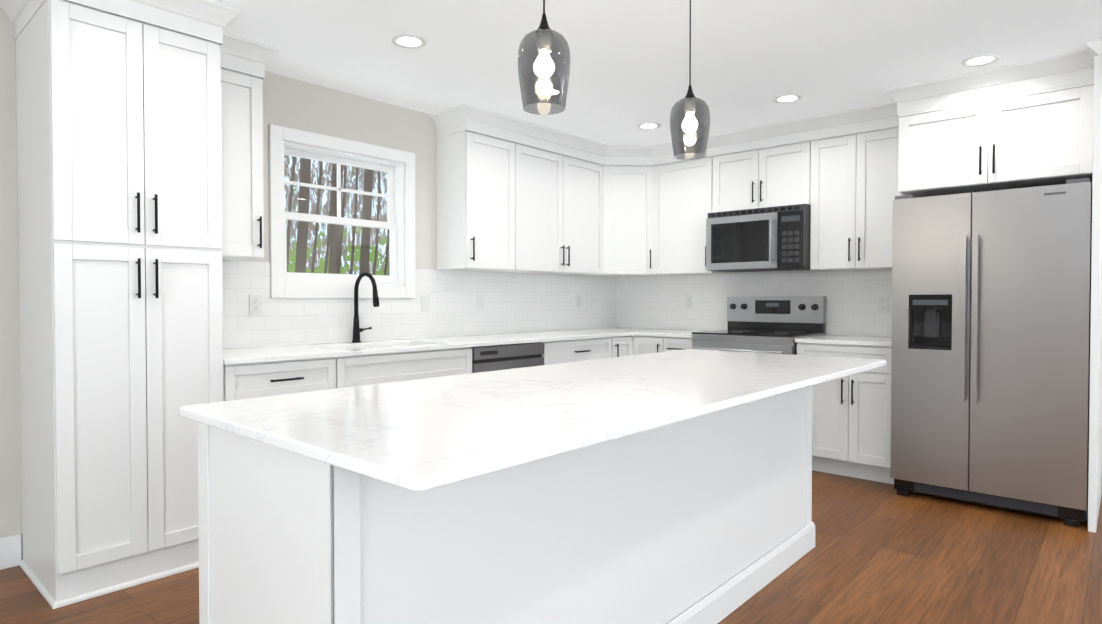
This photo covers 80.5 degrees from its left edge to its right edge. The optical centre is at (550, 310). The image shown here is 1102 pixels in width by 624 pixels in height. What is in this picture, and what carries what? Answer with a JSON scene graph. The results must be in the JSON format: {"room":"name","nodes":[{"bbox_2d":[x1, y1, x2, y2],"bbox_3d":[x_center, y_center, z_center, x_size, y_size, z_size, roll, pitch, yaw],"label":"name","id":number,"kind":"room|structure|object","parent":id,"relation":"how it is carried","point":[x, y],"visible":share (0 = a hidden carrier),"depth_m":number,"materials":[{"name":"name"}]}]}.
{"room":"kitchen","nodes":[
{"label":"kitchen","id":0,"kind":"room"},
{"bbox_2d":[0,7,613,558],"bbox_3d":[-2.050,-0.111,3.269,0.150,2.440,8.150,1,1,42],"label":"wall","id":1,"kind":"structure","parent":0,"point":[300,105],"depth_m":3.66,"materials":[{"name":"grey paint"}]},
{"bbox_2d":[0,534,20,569],"bbox_3d":[-3.507,1.070,1.520,0.014,0.135,3.570,1,1,42],"label":"baseboard","id":2,"kind":"structure","parent":1,"relation":"attached to","point":[10,551],"depth_m":2.81,"materials":[{"name":"white"}]},
{"bbox_2d":[0,0,279,78],"bbox_3d":[-1.757,-1.249,2.946,0.687,0.154,1.055,1,1,42],"label":"crown molding","id":3,"kind":"structure","parent":1,"relation":"attached to","point":[209,20],"depth_m":2.77,"materials":[{"name":"white wood"}]},
{"bbox_2d":[221,68,263,260],"bbox_3d":[-1.676,-0.761,3.292,0.360,0.994,0.323,1,1,42],"label":"upper cabinet","id":4,"kind":"object","parent":1,"relation":"attached to","point":[242,163],"visible":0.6,"depth_m":3.25,"materials":[{"name":"white wood"}]},
{"bbox_2d":[269,124,415,297],"bbox_3d":[-1.307,-0.562,4.081,0.174,0.975,0.990,1,1,42],"label":"window frame","id":5,"kind":"structure","parent":1,"relation":"in","point":[280,137],"depth_m":3.98,"materials":[{"name":"white wood"}]},
{"bbox_2d":[284,147,397,282],"bbox_3d":[-1.324,-0.569,4.096,0.063,0.781,0.808,1,1,42],"label":"window","id":6,"kind":"structure","parent":5,"relation":"attached to","point":[390,224],"depth_m":4.10,"materials":[{"name":"white"}]},
{"bbox_2d":[222,260,615,348],"bbox_3d":[-0.650,-0.050,4.725,0.008,0.473,3.811,1,1,42],"label":"backsplash","id":7,"kind":"structure","parent":1,"relation":"attached to","point":[520,302],"depth_m":4.51,"materials":[{"name":"tile"}]},
{"bbox_2d":[249,295,261,315],"bbox_3d":[-1.634,-0.027,3.603,0.008,0.115,0.070,1,1,42],"label":"electrical outlet","id":8,"kind":"object","parent":7,"relation":"attached to","point":[255,305],"visible":1,"depth_m":3.60,"materials":[{"name":"white plastic"}]},
{"bbox_2d":[421,295,429,311],"bbox_3d":[-0.861,-0.046,4.473,0.010,0.115,0.070,1,1,42],"label":"outlet","id":9,"kind":"object","parent":7,"relation":"attached to","point":[425,303],"visible":1,"depth_m":4.47,"materials":[{"name":"white plastic"}]},
{"bbox_2d":[477,295,483,309],"bbox_3d":[-0.525,-0.058,4.851,0.010,0.115,0.070,1,1,42],"label":"outlet","id":10,"kind":"object","parent":7,"relation":"attached to","point":[480,302],"visible":1,"depth_m":4.85,"materials":[{"name":"white plastic"}]},
{"bbox_2d":[578,295,582,307],"bbox_3d":[0.260,-0.077,5.737,0.008,0.115,0.070,1,1,42],"label":"electrical outlet","id":11,"kind":"object","parent":7,"relation":"attached to","point":[580,301],"visible":1,"depth_m":5.73,"materials":[{"name":"white plastic"}]},
{"bbox_2d":[436,130,523,272],"bbox_3d":[-0.508,-0.783,4.637,0.322,0.994,0.519,1,1,42],"label":"upper cabinet","id":12,"kind":"object","parent":1,"relation":"attached to","point":[507,206],"depth_m":4.49,"materials":[{"name":"white wood"}]},
{"bbox_2d":[524,145,603,274],"bbox_3d":[-0.045,-0.792,5.159,0.322,0.994,1.121,1,1,42],"label":"upper cabinet","id":13,"kind":"object","parent":1,"relation":"attached to","point":[564,195],"depth_m":5.07,"materials":[{"name":"white wood"}]},
{"bbox_2d":[579,165,670,276],"bbox_3d":[0.641,-0.801,5.702,0.626,0.994,0.618,1,1,42],"label":"upper cabinet","id":14,"kind":"object","parent":1,"relation":"attached to","point":[628,221],"visible":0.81,"depth_m":5.49,"materials":[{"name":"white wood"}]},
{"bbox_2d":[429,40,1101,165],"bbox_3d":[1.094,-1.267,4.027,3.516,0.154,1.866,1,1,42],"label":"crown molding","id":15,"kind":"structure","parent":1,"relation":"attached to","point":[1068,69],"depth_m":4.39,"materials":[{"name":"white wood"}]},
{"bbox_2d":[0,470,1101,623],"bbox_3d":[0.568,1.177,0.967,7.150,0.060,8.150,1,1,42],"label":"floor","id":16,"kind":"structure","parent":0,"point":[881,553],"depth_m":2.72,"materials":[{"name":"brown wood"}]},
{"bbox_2d":[15,0,223,608],"bbox_3d":[-1.877,-0.067,2.847,0.664,2.366,0.623,1,1,42],"label":"pantry","id":17,"kind":"object","parent":16,"relation":"on","point":[119,172],"visible":0.94,"depth_m":2.62,"materials":[{"name":"white wood"}]},
{"bbox_2d":[223,356,350,400],"bbox_3d":[-1.482,0.672,3.333,0.627,0.872,0.608,1,1,42],"label":"base cabinet","id":18,"kind":"object","parent":16,"relation":"on","point":[261,379],"depth_m":3.10,"materials":[{"name":"white wood"}]},
{"bbox_2d":[198,386,814,623],"bbox_3d":[0.154,0.688,2.359,0.706,0.871,2.483,1,1,42],"label":"kitchen island","id":19,"kind":"object","parent":16,"relation":"on","point":[705,519],"visible":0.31,"depth_m":1.63,"materials":[{"name":"white wood"}]},
{"bbox_2d":[179,349,885,490],"bbox_3d":[0.272,0.241,2.237,0.980,0.024,2.520,1,1,42],"label":"island countertop","id":20,"kind":"structure","parent":19,"relation":"on","point":[426,434],"depth_m":1.58,"materials":[{"name":"stone"}]},
{"bbox_2d":[471,342,543,372],"bbox_3d":[-0.483,0.656,4.431,0.605,0.867,0.643,1,1,42],"label":"dishwasher","id":21,"kind":"object","parent":16,"relation":"on","point":[498,357],"visible":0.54,"depth_m":4.20,"materials":[{"name":"silver metal"}]},
{"bbox_2d":[541,337,606,364],"bbox_3d":[0.000,0.645,5.003,0.627,0.872,0.846,1,1,42],"label":"base cabinet","id":22,"kind":"object","parent":16,"relation":"on","point":[564,351],"depth_m":4.72,"materials":[{"name":"white wood"}]},
{"bbox_2d":[607,335,670,357],"bbox_3d":[0.653,0.637,5.477,0.974,0.872,0.974,1,1,42],"label":"base cabinet","id":23,"kind":"object","parent":16,"relation":"on","point":[618,346],"depth_m":5.16,"materials":[{"name":"white wood"}]},
{"bbox_2d":[223,327,642,364],"bbox_3d":[-0.411,0.308,4.519,0.647,0.233,3.811,1,1,42],"label":"countertop","id":24,"kind":"structure","parent":23,"relation":"on","point":[267,354],"depth_m":3.92,"materials":[{"name":"stone"}]},
{"bbox_2d":[352,272,379,342],"bbox_3d":[-1.096,-0.015,3.962,0.264,0.428,0.127,1,1,42],"label":"faucet","id":25,"kind":"object","parent":24,"relation":"on","point":[357,329],"visible":1,"depth_m":3.99,"materials":[{"name":"black metal"}]},
{"bbox_2d":[635,328,702,337],"bbox_3d":[1.079,0.189,5.310,0.524,0.024,0.646,1,1,42],"label":"countertop","id":26,"kind":"structure","parent":23,"relation":"on","point":[646,332],"depth_m":5.21,"materials":[{"name":"stone"}]},
{"bbox_2d":[671,337,693,350],"bbox_3d":[1.160,0.640,5.259,0.318,0.872,0.628,1,1,42],"label":"base cabinet","id":27,"kind":"object","parent":16,"relation":"on","point":[677,343],"depth_m":4.98,"materials":[{"name":"white wood"}]},
{"bbox_2d":[692,296,825,354],"bbox_3d":[1.529,0.490,4.845,0.760,1.185,0.697,1,1,42],"label":"range","id":28,"kind":"object","parent":16,"relation":"on","point":[770,324],"visible":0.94,"depth_m":4.88,"materials":[{"name":"silver metal"}]},
{"bbox_2d":[797,342,893,483],"bbox_3d":[2.092,0.654,4.432,0.614,0.872,0.628,1,1,42],"label":"base cabinet","id":29,"kind":"object","parent":16,"relation":"on","point":[851,425],"depth_m":4.17,"materials":[{"name":"white wood"}]},
{"bbox_2d":[795,335,891,346],"bbox_3d":[2.086,0.204,4.416,0.624,0.024,0.646,1,1,42],"label":"countertop","id":30,"kind":"structure","parent":29,"relation":"on","point":[825,339],"depth_m":4.31,"materials":[{"name":"stone"}]},
{"bbox_2d":[890,178,1091,527],"bbox_3d":[2.587,0.214,3.822,0.902,1.772,0.805,1,1,42],"label":"fridge","id":31,"kind":"object","parent":16,"relation":"on","point":[990,351],"visible":1,"depth_m":3.52,"materials":[{"name":"silver metal"}]},
{"bbox_2d":[898,55,1101,532],"bbox_3d":[2.620,-0.084,3.837,0.954,2.366,0.798,1,1,42],"label":"surround","id":32,"kind":"object","parent":16,"relation":"on","point":[1051,136],"visible":0.96,"depth_m":3.57,"materials":[{"name":"white wood"}]},
{"bbox_2d":[213,0,1101,145],"bbox_3d":[0.568,-1.323,0.925,7.150,0.060,8.150,1,1,42],"label":"ceiling","id":33,"kind":"structure","parent":0,"point":[629,64],"depth_m":3.32,"materials":[{"name":"white paint"}]},
{"bbox_2d":[391,34,426,48],"bbox_3d":[-0.702,-1.329,3.223,0.176,0.006,0.176,1,1,42],"label":"recessed light","id":34,"kind":"object","parent":33,"relation":"in","point":[410,41],"visible":1,"depth_m":3.22,"materials":[{"name":"white plastic"}]},
{"bbox_2d":[518,0,569,114],"bbox_3d":[-0.020,-0.946,1.888,0.154,0.724,0.154,1,1,42],"label":"pendant light","id":35,"kind":"object","parent":33,"relation":"hanging from","point":[544,62],"visible":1,"depth_m":1.83,"materials":[{"name":"grey glass"}]},
{"bbox_2d":[637,123,660,128],"bbox_3d":[0.720,-1.355,4.795,0.176,0.006,0.176,1,1,42],"label":"recessed light","id":36,"kind":"object","parent":33,"relation":"in","point":[648,125],"visible":1,"depth_m":4.78,"materials":[{"name":"white plastic"}]},
{"bbox_2d":[670,0,709,159],"bbox_3d":[0.537,-0.957,2.516,0.154,0.724,0.154,1,1,42],"label":"pendant light","id":37,"kind":"object","parent":33,"relation":"hanging from","point":[689,121],"visible":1,"depth_m":2.46,"materials":[{"name":"grey glass"}]},
{"bbox_2d":[773,94,801,102],"bbox_3d":[1.503,-1.344,4.140,0.176,0.006,0.176,1,1,42],"label":"recessed light","id":38,"kind":"object","parent":33,"relation":"in","point":[787,98],"visible":1,"depth_m":4.13,"materials":[{"name":"white plastic"}]},
{"bbox_2d":[961,54,999,66],"bbox_3d":[2.293,-1.333,3.479,0.176,0.006,0.176,1,1,42],"label":"recessed light","id":39,"kind":"object","parent":33,"relation":"in","point":[980,60],"visible":1,"depth_m":3.48,"materials":[{"name":"white plastic"}]},
{"bbox_2d":[618,269,1101,496],"bbox_3d":[3.279,-0.121,3.887,7.000,2.440,0.150,1,1,42],"label":"wall","id":40,"kind":"structure","parent":0,"point":[875,336],"depth_m":4.77,"materials":[{"name":"grey paint"}]},
{"bbox_2d":[653,156,729,275],"bbox_3d":[1.167,-0.796,5.433,0.550,0.994,0.322,1,1,42],"label":"upper cabinet","id":41,"kind":"object","parent":40,"relation":"attached to","point":[682,190],"depth_m":5.32,"materials":[{"name":"white wood"}]},
{"bbox_2d":[616,270,891,336],"bbox_3d":[1.575,-0.066,5.293,2.562,0.486,0.008,1,1,42],"label":"backsplash","id":42,"kind":"structure","parent":40,"relation":"attached to","point":[653,302],"depth_m":5.30,"materials":[{"name":"tile"}]},
{"bbox_2d":[685,295,692,308],"bbox_3d":[1.190,-0.070,5.623,0.070,0.115,0.008,1,1,42],"label":"electrical outlet","id":43,"kind":"object","parent":42,"relation":"attached to","point":[688,301],"visible":1,"depth_m":5.62,"materials":[{"name":"white plastic"}]},
{"bbox_2d":[878,296,888,312],"bbox_3d":[2.345,-0.038,4.598,0.070,0.115,0.008,1,1,42],"label":"electrical outlet","id":44,"kind":"object","parent":42,"relation":"attached to","point":[883,304],"visible":1,"depth_m":4.59,"materials":[{"name":"white plastic"}]},
{"bbox_2d":[713,140,812,212],"bbox_3d":[1.659,-1.022,4.993,0.762,0.528,0.322,1,1,42],"label":"upper cabinet","id":45,"kind":"object","parent":40,"relation":"attached to","point":[782,175],"depth_m":4.84,"materials":[{"name":"white wood"}]},
{"bbox_2d":[706,204,810,271],"bbox_3d":[1.605,-0.529,4.939,0.758,0.450,0.462,1,1,42],"label":"microwave","id":46,"kind":"object","parent":45,"relation":"attached to","point":[776,238],"visible":0.98,"depth_m":4.78,"materials":[{"name":"silver metal"}]},
{"bbox_2d":[810,127,901,270],"bbox_3d":[2.183,-0.781,4.532,0.634,0.994,0.322,1,1,42],"label":"upper cabinet","id":47,"kind":"object","parent":40,"relation":"attached to","point":[845,187],"depth_m":4.43,"materials":[{"name":"white wood"}]},
{"label":"outside","id":48,"kind":"structure","parent":0,"visible":0},
{"bbox_2d":[284,155,388,274],"bbox_3d":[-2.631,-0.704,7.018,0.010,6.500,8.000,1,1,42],"label":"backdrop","id":49,"kind":"structure","parent":48,"point":[336,257],"depth_m":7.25,"materials":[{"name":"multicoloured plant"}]}
]}

